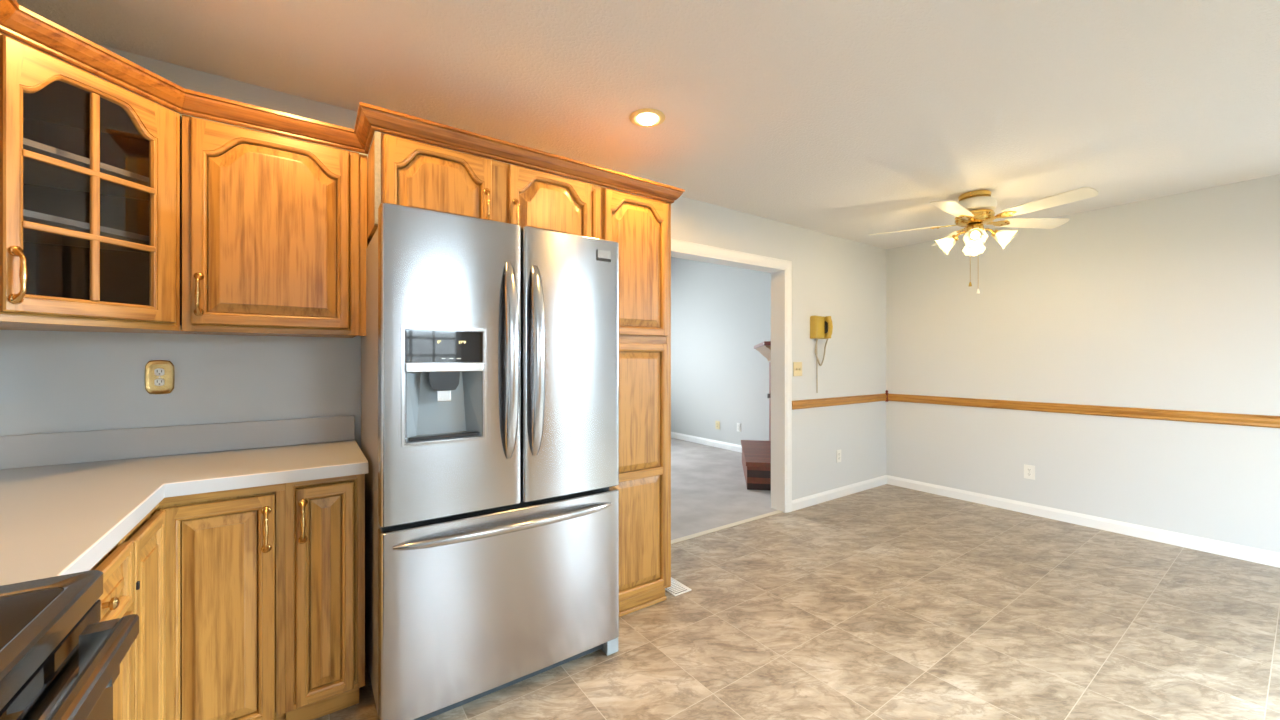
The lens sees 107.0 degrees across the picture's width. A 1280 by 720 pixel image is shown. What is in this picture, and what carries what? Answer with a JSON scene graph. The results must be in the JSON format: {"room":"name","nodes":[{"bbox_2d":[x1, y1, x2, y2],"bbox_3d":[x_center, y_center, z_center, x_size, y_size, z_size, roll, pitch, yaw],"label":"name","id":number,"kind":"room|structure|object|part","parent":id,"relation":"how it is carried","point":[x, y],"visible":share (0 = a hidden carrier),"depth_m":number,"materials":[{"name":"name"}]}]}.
{"room":"kitchen","nodes":[
{"label":"kitchen","id":0,"kind":"room"},
{"bbox_2d":[0,32,885,499],"bbox_3d":[0.137,0.066,3.264,6.100,2.440,0.069,0,0,-35],"label":"wall","id":1,"kind":"structure","parent":0,"point":[51,381],"depth_m":2.10,"materials":[{"name":"grey paint"}]},
{"bbox_2d":[0,32,194,333],"bbox_3d":[-1.823,-0.474,1.453,0.594,0.749,0.628,0,0,-35],"label":"upper cabinet","id":2,"kind":"object","parent":1,"relation":"attached to","point":[91,166],"visible":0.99,"depth_m":1.55,"materials":[{"name":"brown wood"}]},
{"bbox_3d":[-1.616,-0.222,1.234,0.038,0.152,0.028,0,0,10],"label":"handle","id":3,"kind":"part","parent":2,"relation":"part of","materials":[{"name":"gold metal"}]},
{"bbox_2d":[23,138,148,200],"bbox_3d":[-1.850,-0.613,1.488,0.562,0.018,0.512,0,0,-35],"label":"shelf","id":4,"kind":"object","parent":2,"relation":"attached to","point":[37,175],"depth_m":1.58,"materials":[{"name":"brown wood"}]},
{"bbox_2d":[23,209,148,252],"bbox_3d":[-1.850,-0.413,1.488,0.562,0.018,0.512,0,0,-35],"label":"shelf","id":5,"kind":"object","parent":2,"relation":"attached to","point":[31,238],"depth_m":1.57,"materials":[{"name":"brown wood"}]},
{"bbox_3d":[-2.008,-0.475,1.702,0.578,0.710,0.010,0,0,-35],"label":"panel","id":6,"kind":"part","parent":2,"relation":"part of","materials":[{"name":"clear glass"}]},
{"bbox_3d":[-1.830,-0.111,1.463,0.594,0.018,0.606,0,0,-35],"label":"panel","id":7,"kind":"part","parent":2,"relation":"part of","materials":[{"name":"brown wood"}]},
{"bbox_3d":[-1.830,-0.840,1.463,0.594,0.017,0.606,0,0,-35],"label":"panel","id":8,"kind":"part","parent":2,"relation":"part of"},
{"bbox_3d":[-1.681,-0.475,1.754,0.012,0.710,0.276,0,0,-35],"label":"panel","id":9,"kind":"part","parent":2,"relation":"part of","materials":[{"name":"brown wood"}]},
{"bbox_2d":[145,360,174,393],"bbox_3d":[-1.846,0.066,1.820,0.082,0.132,0.009,0,0,-35],"label":"outlet","id":10,"kind":"object","parent":1,"relation":"attached to","point":[159,374],"visible":1,"depth_m":1.82,"materials":[{"name":"gold metal"}]},
{"bbox_2d":[154,368,164,375],"bbox_3d":[-1.845,0.046,1.818,0.027,0.029,0.005,0,0,-35],"label":"receptacle","id":11,"kind":"object","parent":10,"relation":"attached to","point":[157,371],"depth_m":1.82,"materials":[{"name":"white plastic"}]},
{"bbox_2d":[154,378,164,385],"bbox_3d":[-1.845,0.086,1.818,0.027,0.029,0.005,0,0,-35],"label":"receptacle","id":12,"kind":"object","parent":10,"relation":"attached to","point":[157,381],"depth_m":1.82,"materials":[{"name":"white plastic"}]},
{"bbox_2d":[0,415,354,468],"bbox_3d":[-1.772,0.312,1.862,1.116,0.112,0.018,0,0,-35],"label":"backsplash","id":13,"kind":"structure","parent":1,"relation":"attached to","point":[43,449],"depth_m":1.81,"materials":[{"name":"grey laminate"}]},
{"bbox_2d":[182,115,366,337],"bbox_3d":[-1.426,-0.474,1.897,0.558,0.749,0.359,0,0,-35],"label":"upper cabinet","id":14,"kind":"object","parent":1,"relation":"attached to","point":[274,227],"visible":1,"depth_m":1.76,"materials":[{"name":"brown wood"}]},
{"bbox_3d":[-1.524,-0.229,1.632,0.028,0.152,0.038,0,0,-35],"label":"handle","id":15,"kind":"part","parent":14,"relation":"part of","materials":[{"name":"gold metal"}]},
{"bbox_3d":[-1.367,-0.482,1.777,0.379,0.620,0.017,0,0,-35],"label":"raised panel","id":16,"kind":"part","parent":14,"relation":"part of","materials":[{"name":"brown wood"}]},
{"bbox_3d":[-1.151,-0.474,1.967,0.029,0.749,0.018,0,0,-35],"label":"filler panel","id":17,"kind":"part","parent":14,"relation":"part of","materials":[{"name":"brown wood"}]},
{"bbox_2d":[367,131,601,246],"bbox_3d":[-0.728,-0.676,2.236,0.973,0.345,0.609,0,0,-35],"label":"upper cabinet","id":18,"kind":"object","parent":1,"relation":"attached to","point":[400,171],"visible":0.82,"depth_m":1.95,"materials":[{"name":"brown wood"}]},
{"bbox_3d":[-0.788,-0.676,1.878,0.397,0.325,0.019,0,0,-35],"label":"door","id":19,"kind":"part","parent":18,"relation":"part of","materials":[{"name":"brown wood"}]},
{"bbox_3d":[-0.789,-0.679,1.878,0.306,0.243,0.017,0,0,-35],"label":"raised panel","id":20,"kind":"part","parent":18,"relation":"part of","materials":[{"name":"brown wood"}]},
{"bbox_3d":[-0.629,-0.639,1.956,0.028,0.152,0.038,0,0,-35],"label":"handle","id":21,"kind":"part","parent":18,"relation":"part of","materials":[{"name":"gold metal"}]},
{"bbox_3d":[-0.528,-0.619,2.027,0.028,0.152,0.038,0,0,-35],"label":"handle","id":22,"kind":"part","parent":18,"relation":"part of","materials":[{"name":"gold metal"}]},
{"bbox_3d":[-0.399,-0.676,2.152,0.400,0.325,0.019,0,0,-35],"label":"door","id":23,"kind":"part","parent":18,"relation":"part of","materials":[{"name":"brown wood"}]},
{"bbox_3d":[-0.399,-0.679,2.152,0.309,0.243,0.017,0,0,-35],"label":"raised panel","id":24,"kind":"part","parent":18,"relation":"part of","materials":[{"name":"brown wood"}]},
{"bbox_2d":[671,239,791,512],"bbox_3d":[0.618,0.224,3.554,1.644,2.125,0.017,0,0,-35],"label":"trim","id":25,"kind":"structure","parent":1,"relation":"attached to","point":[680,245],"depth_m":3.99,"materials":[{"name":"white paint"}]},
{"bbox_2d":[793,362,801,375],"bbox_3d":[1.364,0.078,4.078,0.118,0.122,0.018,0,0,-35],"label":"light switch","id":26,"kind":"object","parent":1,"relation":"attached to","point":[797,366],"visible":1,"depth_m":4.08,"materials":[{"name":"beige plastic"}]},
{"bbox_2d":[810,316,832,392],"bbox_3d":[1.619,-0.047,4.190,0.196,0.684,0.128,0,0,-35],"label":"wall phone","id":27,"kind":"object","parent":1,"relation":"attached to","point":[821,327],"visible":1,"depth_m":4.17,"materials":[{"name":"yellow plastic"}]},
{"bbox_3d":[1.611,-0.073,4.229,0.126,0.253,0.073,0,0,0],"label":"coiled cord","id":28,"kind":"part","parent":27,"relation":"part of","materials":[{"name":"beige plastic"}]},
{"bbox_2d":[836,450,840,462],"bbox_3d":[1.865,0.901,4.436,0.072,0.116,0.010,0,0,-35],"label":"outlet","id":29,"kind":"object","parent":1,"relation":"attached to","point":[838,452],"visible":1,"depth_m":4.43,"materials":[{"name":"white plastic"}]},
{"bbox_2d":[792,394,886,409],"bbox_3d":[1.922,0.386,4.469,1.541,0.075,0.020,0,0,-35],"label":"trim","id":30,"kind":"structure","parent":1,"relation":"attached to","point":[823,402],"depth_m":4.39,"materials":[{"name":"brown wood"}]},
{"bbox_2d":[16,0,1279,248],"bbox_3d":[1.648,-1.204,1.116,6.100,0.100,5.330,0,0,-35],"label":"ceiling","id":31,"kind":"structure","parent":0,"point":[846,119],"depth_m":1.98,"materials":[{"name":"white paint"}]},
{"bbox_2d":[630,108,664,126],"bbox_3d":[0.035,-1.140,2.253,0.170,0.026,0.170,0,0,-35],"label":"recessed light","id":32,"kind":"object","parent":31,"relation":"in","point":[646,117],"visible":1,"depth_m":2.23,"materials":[{"name":"white metal"}]},
{"bbox_3d":[0.035,-1.140,2.253,0.092,0.026,0.092,0,0,-35],"label":"bulb","id":33,"kind":"part","parent":32,"relation":"part of","materials":[{"name":"white"}]},
{"bbox_2d":[869,187,1097,293],"bbox_3d":[2.306,-0.807,3.261,1.249,0.692,1.273,0,0,-35],"label":"ceiling fan","id":34,"kind":"object","parent":31,"relation":"hanging from","point":[975,209],"visible":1,"depth_m":3.19,"materials":[{"name":"white wood"}]},
{"bbox_3d":[1.961,-0.962,3.522,0.465,0.035,0.138,0,0,32],"label":"blade","id":35,"kind":"part","parent":34,"relation":"part of","materials":[{"name":"beige wood"}]},
{"bbox_3d":[2.431,-0.962,3.715,0.138,0.035,0.465,0,0,14],"label":"blade","id":36,"kind":"part","parent":34,"relation":"part of","materials":[{"name":"beige"}]},
{"bbox_3d":[2.178,-0.817,3.387,0.131,0.134,0.132,0,0,-35],"label":"lamp shade","id":37,"kind":"part","parent":34,"relation":"part of","materials":[{"name":"white glass"}]},
{"bbox_3d":[1.998,-0.962,3.015,0.465,0.035,0.138,0,0,-40],"label":"blade","id":38,"kind":"part","parent":34,"relation":"part of","materials":[{"name":"beige wood"}]},
{"bbox_3d":[2.421,-0.817,3.446,0.132,0.134,0.131,0,0,-35],"label":"lamp shade","id":39,"kind":"part","parent":34,"relation":"part of","materials":[{"name":"white glass"}]},
{"bbox_3d":[2.245,-0.838,3.167,0.065,0.059,0.052,0,0,-35],"label":"bulb","id":40,"kind":"part","parent":34,"relation":"part of","materials":[{"name":"white glass"}]},
{"bbox_3d":[2.236,-0.817,3.144,0.132,0.134,0.131,0,0,-35],"label":"lamp shade","id":41,"kind":"part","parent":34,"relation":"part of","materials":[{"name":"white glass"}]},
{"bbox_3d":[2.328,-1.069,3.295,0.250,0.082,0.250,0,0,-35],"label":"motor","id":42,"kind":"part","parent":34,"relation":"part of","materials":[{"name":"beige metal"}]},
{"bbox_3d":[2.479,-0.817,3.202,0.131,0.134,0.132,0,0,-35],"label":"lamp shade","id":43,"kind":"part","parent":34,"relation":"part of","materials":[{"name":"white glass"}]},
{"bbox_3d":[2.760,-0.962,3.326,0.465,0.035,0.138,0,0,-4],"label":"blade","id":44,"kind":"part","parent":34,"relation":"part of","materials":[{"name":"beige wood"}]},
{"bbox_3d":[2.492,-0.962,2.894,0.138,0.035,0.465,0,0,-22],"label":"blade","id":45,"kind":"part","parent":34,"relation":"part of","materials":[{"name":"beige wood"}]},
{"bbox_2d":[671,438,776,539],"bbox_3d":[-1.341,1.334,5.365,6.100,0.104,5.080,0,0,-35],"label":"floor","id":46,"kind":"structure","parent":0,"point":[709,490],"depth_m":4.58,"materials":[{"name":"carpet"}]},
{"bbox_2d":[741,341,770,490],"bbox_3d":[1.579,0.548,5.374,0.812,1.465,1.558,0,0,10],"label":"fireplace","id":47,"kind":"object","parent":46,"relation":"on","point":[756,454],"visible":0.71,"depth_m":4.89,"materials":[{"name":"red brick"}]},
{"bbox_2d":[754,341,770,348],"bbox_3d":[1.463,-0.164,5.373,0.240,0.040,1.500,0,0,10],"label":"mantel shelf","id":48,"kind":"object","parent":47,"relation":"attached to","point":[766,344],"depth_m":4.80,"materials":[{"name":"white wood"}]},
{"bbox_3d":[1.453,-0.064,5.385,0.175,0.159,1.400,0,0,10],"label":"mantel moulding","id":49,"kind":"part","parent":47,"relation":"part of","materials":[{"name":"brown wood"}]},
{"bbox_2d":[314,484,1279,719],"bbox_3d":[1.661,1.336,1.098,6.100,0.100,5.285,0,0,-35],"label":"floor","id":50,"kind":"structure","parent":0,"point":[887,601],"depth_m":2.22,"materials":[{"name":"tile"}]},
{"bbox_2d":[0,570,138,719],"bbox_3d":[-0.951,0.821,0.340,0.735,0.928,0.750,0,0,-35],"label":"range","id":51,"kind":"object","parent":50,"relation":"on","point":[58,661],"visible":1,"depth_m":0.66,"materials":[{"name":"black metal"}]},
{"bbox_2d":[0,570,102,710],"bbox_3d":[-0.979,0.382,0.320,0.667,0.048,0.750,0,0,-35],"label":"cooktop","id":52,"kind":"object","parent":51,"relation":"in","point":[39,618],"depth_m":0.67,"materials":[{"name":"black metal"}]},
{"bbox_3d":[-0.713,0.767,0.502,0.046,0.627,0.730,0,0,-35],"label":"oven door","id":53,"kind":"part","parent":51,"relation":"part of","materials":[{"name":"silver metal"}]},
{"bbox_2d":[89,537,133,719],"bbox_3d":[-1.351,0.848,0.814,0.630,0.874,0.454,0,0,-35],"label":"base cabinet","id":54,"kind":"object","parent":50,"relation":"on","point":[117,566],"visible":0.28,"depth_m":1.09,"materials":[{"name":"brown wood"}]},
{"bbox_3d":[-1.137,0.805,0.965,0.020,0.786,0.454,0,0,-35],"label":"frame","id":55,"kind":"part","parent":54,"relation":"part of","materials":[{"name":"brown wood"}]},
{"bbox_3d":[-1.103,0.509,0.987,0.024,0.025,0.026,0,0,-35],"label":"knob","id":56,"kind":"part","parent":54,"relation":"part of","materials":[{"name":"gold metal"}]},
{"bbox_3d":[-1.120,0.515,0.975,0.017,0.080,0.353,0,0,-35],"label":"raised panel","id":57,"kind":"part","parent":54,"relation":"part of","materials":[{"name":"brown wood"}]},
{"bbox_3d":[-1.120,0.515,0.975,0.019,0.151,0.428,0,0,-35],"label":"drawer","id":58,"kind":"part","parent":54,"relation":"part of","materials":[{"name":"brown wood"}]},
{"bbox_3d":[-1.120,0.898,0.975,0.017,0.478,0.335,0,0,-35],"label":"raised panel","id":59,"kind":"part","parent":54,"relation":"part of","materials":[{"name":"brown wood"}]},
{"bbox_3d":[-1.120,0.898,0.975,0.019,0.575,0.428,0,0,-35],"label":"door","id":60,"kind":"part","parent":54,"relation":"part of","materials":[{"name":"brown wood"}]},
{"bbox_2d":[124,483,285,719],"bbox_3d":[-1.629,0.848,1.436,0.892,0.874,0.880,0,0,-35],"label":"base cabinet","id":61,"kind":"object","parent":50,"relation":"on","point":[209,601],"visible":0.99,"depth_m":1.49,"materials":[{"name":"brown wood"}]},
{"bbox_3d":[-1.370,0.426,1.296,0.020,0.030,0.352,0,0,-35],"label":"rail","id":62,"kind":"part","parent":61,"relation":"part of","materials":[{"name":"brown wood"}]},
{"bbox_3d":[-1.340,0.826,1.288,0.019,0.756,0.297,0,0,-35],"label":"door","id":63,"kind":"part","parent":61,"relation":"part of","materials":[{"name":"brown wood"}]},
{"bbox_3d":[-1.340,0.826,1.288,0.017,0.659,0.204,0,0,-35],"label":"raised panel","id":64,"kind":"part","parent":61,"relation":"part of","materials":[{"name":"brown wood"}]},
{"bbox_2d":[0,415,367,585],"bbox_3d":[-1.399,0.333,1.317,1.138,0.154,1.340,0,0,-35],"label":"countertop","id":65,"kind":"structure","parent":61,"relation":"on","point":[67,499],"depth_m":1.59,"materials":[{"name":"beige laminate"}]},
{"bbox_3d":[-1.331,0.826,1.502,0.273,0.756,0.019,0,0,-35],"label":"door","id":66,"kind":"part","parent":61,"relation":"part of","materials":[{"name":"brown wood"}]},
{"bbox_3d":[-1.331,0.826,1.502,0.180,0.659,0.017,0,0,-35],"label":"raised panel","id":67,"kind":"part","parent":61,"relation":"part of","materials":[{"name":"brown wood"}]},
{"bbox_3d":[-1.333,0.426,1.525,0.304,0.030,0.020,0,0,-35],"label":"rail","id":68,"kind":"part","parent":61,"relation":"part of","materials":[{"name":"brown wood"}]},
{"bbox_3d":[-1.221,0.558,1.546,0.028,0.152,0.038,0,0,-35],"label":"handle","id":69,"kind":"part","parent":61,"relation":"part of","materials":[{"name":"gold metal"}]},
{"bbox_2d":[285,474,364,719],"bbox_3d":[-1.248,0.848,1.873,0.234,0.874,0.604,0,0,-35],"label":"base cabinet","id":70,"kind":"object","parent":50,"relation":"on","point":[325,518],"visible":0.98,"depth_m":1.66,"materials":[{"name":"brown wood"}]},
{"bbox_3d":[-1.141,0.550,1.602,0.028,0.152,0.038,0,0,-35],"label":"handle","id":71,"kind":"part","parent":70,"relation":"part of","materials":[{"name":"gold metal"}]},
{"bbox_3d":[-1.103,0.813,1.662,0.168,0.746,0.019,0,0,-35],"label":"door","id":72,"kind":"part","parent":70,"relation":"part of","materials":[{"name":"brown wood"}]},
{"bbox_3d":[-1.104,0.813,1.663,0.087,0.655,0.017,0,0,-35],"label":"raised panel","id":73,"kind":"part","parent":70,"relation":"part of","materials":[{"name":"brown wood"}]},
{"bbox_2d":[361,203,618,719],"bbox_3d":[-0.665,0.384,2.093,0.927,1.802,0.812,0,0,-35],"label":"refrigerator","id":74,"kind":"object","parent":50,"relation":"on","point":[490,348],"visible":0.99,"depth_m":1.75,"materials":[{"name":"silver metal"}]},
{"bbox_3d":[-0.680,-0.048,1.658,0.257,0.111,0.008,0,0,-35],"label":"control panel","id":75,"kind":"part","parent":74,"relation":"part of","materials":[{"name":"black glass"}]},
{"bbox_3d":[-0.696,0.074,1.676,0.104,0.064,0.041,0,0,-35],"label":"dispenser spout","id":76,"kind":"part","parent":74,"relation":"part of","materials":[{"name":"black plastic"}]},
{"bbox_3d":[-0.669,0.017,1.708,0.477,1.068,0.075,0,0,-35],"label":"door","id":77,"kind":"part","parent":74,"relation":"part of","materials":[{"name":"silver metal"}]},
{"bbox_3d":[-0.485,0.893,1.838,0.927,0.649,0.075,0,0,-35],"label":"freezer drawer","id":78,"kind":"part","parent":74,"relation":"part of","materials":[{"name":"silver metal"}]},
{"bbox_3d":[-0.459,0.622,1.789,0.843,0.030,0.066,0,0,-35],"label":"handle","id":79,"kind":"part","parent":74,"relation":"part of","materials":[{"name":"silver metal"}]},
{"bbox_3d":[-0.482,0.001,1.766,0.050,0.740,0.068,0,0,-35],"label":"handle","id":80,"kind":"part","parent":74,"relation":"part of","materials":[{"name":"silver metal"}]},
{"bbox_3d":[-0.397,0.001,1.826,0.050,0.740,0.068,0,0,-35],"label":"handle","id":81,"kind":"part","parent":74,"relation":"part of","materials":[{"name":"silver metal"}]},
{"bbox_3d":[-0.287,0.017,1.977,0.443,1.068,0.075,0,0,-35],"label":"door","id":82,"kind":"part","parent":74,"relation":"part of","materials":[{"name":"silver metal"}]},
{"bbox_2d":[602,187,670,616],"bbox_3d":[-0.162,0.218,2.656,0.432,2.134,0.572,0,0,-35],"label":"pantry cabinet","id":83,"kind":"object","parent":50,"relation":"on","point":[641,226],"visible":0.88,"depth_m":2.44,"materials":[{"name":"brown wood"}]},
{"bbox_2d":[0,0,684,203],"bbox_3d":[-0.799,-0.884,1.920,0.917,0.070,2.630,0,0,37],"label":"crown molding","id":84,"kind":"structure","parent":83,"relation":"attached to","point":[18,22],"depth_m":1.75,"materials":[{"name":"brown wood"}]},
{"bbox_3d":[-0.014,-0.480,2.423,0.394,0.707,0.019,0,0,-35],"label":"door","id":85,"kind":"part","parent":83,"relation":"part of","materials":[{"name":"brown wood"}]},
{"bbox_3d":[-0.014,-0.485,2.423,0.303,0.620,0.017,0,0,-35],"label":"raised panel","id":86,"kind":"part","parent":83,"relation":"part of","materials":[{"name":"brown wood"}]},
{"bbox_3d":[-0.014,0.882,2.423,0.303,0.546,0.017,0,0,-35],"label":"raised panel","id":87,"kind":"part","parent":83,"relation":"part of","materials":[{"name":"brown wood"}]},
{"bbox_3d":[-0.014,0.262,2.423,0.303,0.601,0.017,0,0,-35],"label":"raised panel","id":88,"kind":"part","parent":83,"relation":"part of","materials":[{"name":"brown wood"}]},
{"bbox_3d":[-0.021,1.274,2.427,0.395,0.021,0.014,0,0,-35],"label":"shoe moulding","id":89,"kind":"part","parent":83,"relation":"part of","materials":[{"name":"brown wood"}]},
{"bbox_3d":[-0.014,0.560,2.423,0.394,1.288,0.019,0,0,-35],"label":"door","id":90,"kind":"part","parent":83,"relation":"part of","materials":[{"name":"brown wood"}]},
{"bbox_2d":[665,577,691,595],"bbox_3d":[0.187,1.284,2.681,0.120,0.011,0.180,0,0,-35],"label":"floor vent","id":91,"kind":"object","parent":50,"relation":"in","point":[676,588],"visible":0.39,"depth_m":2.65,"materials":[{"name":"white metal"}]},
{"bbox_2d":[671,510,782,543],"bbox_3d":[0.565,1.293,3.577,1.560,0.026,0.046,0,0,-35],"label":"trim","id":92,"kind":"structure","parent":50,"relation":"on","point":[777,511],"depth_m":3.62,"materials":[{"name":"beige wood"}]},
{"bbox_2d":[671,174,1279,552],"bbox_3d":[2.641,-0.364,4.915,0.104,3.300,10.400,0,0,-35],"label":"wall","id":93,"kind":"structure","parent":0,"point":[1170,302],"depth_m":3.69,"materials":[{"name":"white paint"}]},
{"bbox_2d":[671,432,741,452],"bbox_3d":[-1.762,1.236,5.961,5.894,0.100,3.419,0,0,-35],"label":"baseboard","id":94,"kind":"structure","parent":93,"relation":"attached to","point":[724,445],"depth_m":7.09,"materials":[{"name":"white paint"}]},
{"bbox_2d":[715,421,719,429],"bbox_3d":[1.139,0.956,6.951,0.010,0.120,0.090,0,0,-35],"label":"outlet","id":95,"kind":"object","parent":93,"relation":"attached to","point":[717,423],"visible":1,"depth_m":6.95,"materials":[{"name":"beige plastic"}]},
{"bbox_2d":[737,423,740,431],"bbox_3d":[1.377,0.941,6.612,0.010,0.120,0.074,0,0,-35],"label":"outlet","id":96,"kind":"object","parent":93,"relation":"attached to","point":[738,424],"visible":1,"depth_m":6.60,"materials":[{"name":"white plastic"}]},
{"bbox_2d":[1024,464,1034,479],"bbox_3d":[3.252,0.936,3.954,0.010,0.116,0.074,0,0,-35],"label":"outlet","id":97,"kind":"object","parent":93,"relation":"attached to","point":[1029,470],"visible":1,"depth_m":3.95,"materials":[{"name":"white plastic"}]},
{"bbox_2d":[792,475,1279,567],"bbox_3d":[2.801,1.242,3.241,1.567,0.088,3.039,0,0,-35],"label":"baseboard","id":98,"kind":"structure","parent":93,"relation":"attached to","point":[1270,558],"depth_m":3.75,"materials":[{"name":"white paint"}]},
{"bbox_2d":[888,394,1279,427],"bbox_3d":[3.441,0.386,3.676,0.020,0.075,3.014,0,0,-35],"label":"trim","id":99,"kind":"structure","parent":93,"relation":"attached to","point":[1269,421],"depth_m":3.56,"materials":[{"name":"brown wood"}]}
]}

